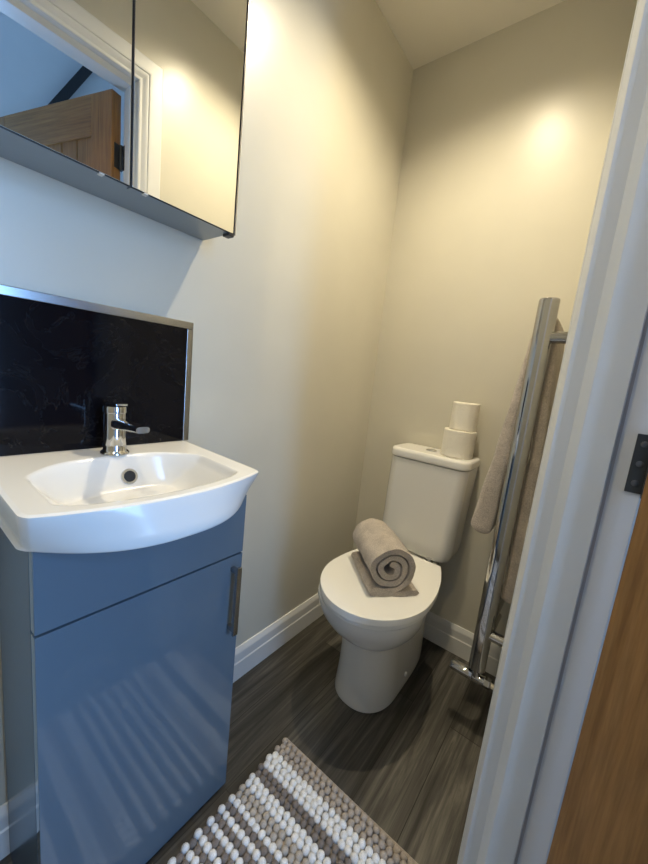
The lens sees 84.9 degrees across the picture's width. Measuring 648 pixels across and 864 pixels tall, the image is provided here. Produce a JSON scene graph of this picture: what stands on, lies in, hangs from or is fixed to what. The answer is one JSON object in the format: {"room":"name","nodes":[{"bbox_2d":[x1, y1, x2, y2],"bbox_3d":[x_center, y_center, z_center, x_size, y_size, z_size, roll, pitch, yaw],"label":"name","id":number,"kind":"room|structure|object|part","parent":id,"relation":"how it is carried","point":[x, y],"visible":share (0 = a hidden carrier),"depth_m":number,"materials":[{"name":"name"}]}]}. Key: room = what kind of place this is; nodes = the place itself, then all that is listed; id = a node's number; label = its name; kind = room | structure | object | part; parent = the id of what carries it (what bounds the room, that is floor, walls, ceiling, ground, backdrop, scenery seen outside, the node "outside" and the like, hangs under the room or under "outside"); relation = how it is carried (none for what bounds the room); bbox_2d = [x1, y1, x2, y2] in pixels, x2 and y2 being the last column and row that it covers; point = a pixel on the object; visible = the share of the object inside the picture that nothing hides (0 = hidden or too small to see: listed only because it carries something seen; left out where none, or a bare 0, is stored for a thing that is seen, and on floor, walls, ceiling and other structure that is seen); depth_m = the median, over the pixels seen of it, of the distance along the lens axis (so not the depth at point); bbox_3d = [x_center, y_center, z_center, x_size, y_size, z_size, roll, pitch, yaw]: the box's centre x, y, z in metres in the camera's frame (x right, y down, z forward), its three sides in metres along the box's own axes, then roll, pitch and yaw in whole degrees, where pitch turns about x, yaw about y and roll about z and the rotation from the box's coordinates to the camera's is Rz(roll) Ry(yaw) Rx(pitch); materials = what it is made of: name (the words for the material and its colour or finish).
{"room":"bathroom","nodes":[
{"label":"bathroom","id":0,"kind":"room"},
{"bbox_2d":[0,0,412,805],"bbox_3d":[-0.348,-0.274,0.926,0.100,2.300,1.983,13,11,36],"label":"wall","id":1,"kind":"structure","parent":0,"point":[286,311],"depth_m":1.09,"materials":[{"name":"beige paint"}]},
{"bbox_2d":[0,284,193,455],"bbox_3d":[-0.465,-0.111,0.729,0.008,0.294,0.418,13,11,36],"label":"backsplash","id":2,"kind":"structure","parent":1,"relation":"attached to","point":[62,359],"depth_m":0.70,"materials":[{"name":"black stone"}]},
{"bbox_3d":[-0.451,-0.247,0.707,0.008,0.017,0.418,13,11,36],"label":"edge trim","id":3,"kind":"part","parent":2,"relation":"part of","materials":[{"name":"silver metal"}]},
{"bbox_3d":[-0.343,-0.115,0.888,0.008,0.277,0.016,13,11,36],"label":"edge trim","id":4,"kind":"part","parent":2,"relation":"part of","materials":[{"name":"silver metal"}]},
{"bbox_2d":[0,0,249,239],"bbox_3d":[-0.346,-0.748,0.600,0.117,0.646,0.446,13,11,36],"label":"upper cabinet","id":5,"kind":"object","parent":1,"relation":"attached to","point":[136,106],"visible":1,"depth_m":0.60,"materials":[{"name":"silver metal"}]},
{"bbox_3d":[-0.379,-0.735,0.483,0.014,0.640,0.220,13,11,36],"label":"mirror door","id":6,"kind":"part","parent":5,"relation":"part of","materials":[{"name":"silver metal"}]},
{"bbox_3d":[-0.370,-0.733,0.476,0.002,0.638,0.218,13,11,36],"label":"mirror pane","id":7,"kind":"part","parent":5,"relation":"part of","materials":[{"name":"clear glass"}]},
{"bbox_3d":[-0.243,-0.749,0.659,0.014,0.640,0.220,13,11,36],"label":"mirror door","id":8,"kind":"part","parent":5,"relation":"part of","materials":[{"name":"silver metal"}]},
{"bbox_3d":[-0.235,-0.747,0.651,0.002,0.638,0.216,13,11,36],"label":"mirror pane","id":9,"kind":"part","parent":5,"relation":"part of","materials":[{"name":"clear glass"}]},
{"bbox_2d":[0,593,323,860],"bbox_3d":[-0.417,0.808,1.065,0.016,0.117,1.783,13,11,36],"label":"baseboard","id":10,"kind":"structure","parent":1,"relation":"attached to","point":[250,653],"depth_m":1.32,"materials":[{"name":"white paint"}]},
{"bbox_2d":[0,614,495,863],"bbox_3d":[-0.125,0.974,0.852,0.987,0.080,1.983,13,11,36],"label":"floor","id":11,"kind":"structure","parent":0,"point":[410,765],"depth_m":1.07,"materials":[{"name":"brown wood"}]},
{"bbox_2d":[0,495,246,863],"bbox_3d":[-0.407,0.518,0.761,0.254,0.784,0.380,13,11,36],"label":"vanity unit","id":12,"kind":"object","parent":11,"relation":"on","point":[118,667],"visible":0.88,"depth_m":0.64,"materials":[{"name":"blue wood"}]},
{"bbox_3d":[-0.537,0.525,0.631,0.208,0.784,0.016,13,11,36],"label":"panel","id":13,"kind":"part","parent":12,"relation":"part of","materials":[{"name":"blue"}]},
{"bbox_2d":[0,440,257,553],"bbox_3d":[-0.349,0.101,0.663,0.342,0.076,0.393,13,11,36],"label":"basin","id":14,"kind":"object","parent":12,"relation":"in","point":[80,501],"visible":0.97,"depth_m":0.59,"materials":[{"name":"white ceramic"}]},
{"bbox_2d":[100,402,149,455],"bbox_3d":[-0.391,-0.001,0.696,0.144,0.106,0.053,13,11,36],"label":"mixer tap","id":15,"kind":"object","parent":14,"relation":"on","point":[115,426],"visible":1,"depth_m":0.70,"materials":[{"name":"silver metal"}]},
{"bbox_3d":[-0.415,-0.056,0.711,0.044,0.006,0.026,13,11,36],"label":"lever","id":16,"kind":"part","parent":15,"relation":"part of","materials":[{"name":"silver metal"}]},
{"bbox_3d":[-0.376,-0.007,0.684,0.108,0.025,0.028,13,11,36],"label":"spout","id":17,"kind":"part","parent":15,"relation":"part of","materials":[{"name":"silver metal"}]},
{"bbox_3d":[-0.302,0.216,0.655,0.019,0.135,0.380,13,11,36],"label":"fascia panel","id":18,"kind":"part","parent":12,"relation":"part of","materials":[{"name":"blue paint"}]},
{"bbox_3d":[-0.203,0.378,0.797,0.026,0.166,0.013,13,11,36],"label":"handle","id":19,"kind":"part","parent":12,"relation":"part of","materials":[{"name":"silver metal"}]},
{"bbox_2d":[167,738,417,863],"bbox_3d":[-0.205,0.961,0.552,0.458,0.024,0.895,13,11,36],"label":"rug","id":20,"kind":"object","parent":11,"relation":"on","point":[288,811],"visible":1,"depth_m":0.83,"materials":[{"name":"beige fabric"}]},
{"bbox_2d":[318,443,479,712],"bbox_3d":[0.243,0.492,1.232,0.349,0.824,0.659,13,11,36],"label":"toilet","id":21,"kind":"object","parent":11,"relation":"on","point":[429,492],"visible":0.82,"depth_m":1.19,"materials":[{"name":"white ceramic"}]},
{"bbox_3d":[0.181,0.498,1.146,0.328,0.015,0.433,13,11,36],"label":"seat","id":22,"kind":"part","parent":21,"relation":"part of","materials":[{"name":"white plastic"}]},
{"bbox_3d":[0.183,0.478,1.143,0.343,0.022,0.448,13,11,36],"label":"lid","id":23,"kind":"part","parent":21,"relation":"part of","materials":[{"name":"white plastic"}]},
{"bbox_2d":[352,518,418,596],"bbox_3d":[0.195,0.390,1.136,0.164,0.155,0.222,4,9,-10],"label":"rolled towel","id":24,"kind":"object","parent":21,"relation":"on","point":[386,567],"visible":1,"depth_m":1.04,"materials":[{"name":"beige fabric"}]},
{"bbox_3d":[0.425,0.092,1.375,0.310,0.035,0.160,13,11,36],"label":"cistern lid","id":25,"kind":"part","parent":21,"relation":"part of","materials":[{"name":"white ceramic"}]},
{"bbox_2d":[440,427,476,459],"bbox_3d":[0.500,0.041,1.318,0.114,0.100,0.114,13,11,36],"label":"toilet roll","id":26,"kind":"object","parent":21,"relation":"on","point":[457,444],"visible":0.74,"depth_m":1.27,"materials":[{"name":"white paper"}]},
{"bbox_2d":[449,401,479,431],"bbox_3d":[0.518,-0.057,1.305,0.094,0.100,0.094,13,11,36],"label":"toilet roll","id":27,"kind":"object","parent":26,"relation":"on","point":[464,415],"visible":1,"depth_m":1.27,"materials":[{"name":"white paper"}]},
{"bbox_2d":[375,0,564,69],"bbox_3d":[0.126,-1.362,0.474,0.987,0.080,1.983,13,11,36],"label":"ceiling","id":28,"kind":"structure","parent":0,"point":[426,31],"depth_m":1.21,"materials":[{"name":"paint"}]},
{"bbox_2d":[352,0,637,646],"bbox_3d":[0.615,-0.243,1.376,0.887,2.300,0.100,13,11,36],"label":"wall","id":29,"kind":"structure","parent":0,"point":[507,133],"depth_m":1.30,"materials":[{"name":"beige paint"}]},
{"bbox_2d":[423,611,501,676],"bbox_3d":[0.424,0.823,1.534,0.753,0.117,0.016,13,11,36],"label":"baseboard","id":30,"kind":"structure","parent":29,"relation":"attached to","point":[455,639],"depth_m":1.44,"materials":[{"name":"white paint"}]},
{"bbox_3d":[0.347,-0.114,0.400,0.102,2.300,1.783,13,11,36],"label":"wall","id":31,"kind":"structure","parent":0,"visible":0},
{"bbox_2d":[450,297,567,689],"bbox_3d":[0.605,0.296,1.112,0.189,1.322,0.264,13,11,36],"label":"towel radiator","id":32,"kind":"object","parent":31,"relation":"attached to","point":[544,336],"visible":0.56,"depth_m":1.00,"materials":[{"name":"silver metal"}]},
{"bbox_2d":[471,318,563,603],"bbox_3d":[0.606,0.087,1.109,0.168,0.834,0.208,13,11,36],"label":"hand towel","id":33,"kind":"object","parent":32,"relation":"hanging from","point":[483,520],"visible":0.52,"depth_m":1.02,"materials":[{"name":"beige fabric"}]},
{"bbox_2d":[457,0,647,863],"bbox_3d":[0.154,0.038,0.192,0.138,2.026,0.902,13,11,36],"label":"door frame","id":34,"kind":"structure","parent":31,"relation":"attached to","point":[587,519],"depth_m":0.50,"materials":[{"name":"white paint"}]},
{"bbox_2d":[546,434,647,863],"bbox_3d":[0.601,0.132,0.177,0.040,1.925,0.721,-1,11,-36],"label":"door","id":35,"kind":"structure","parent":31,"relation":"in","point":[603,816],"depth_m":0.46,"materials":[{"name":"brown wood"}]}
]}

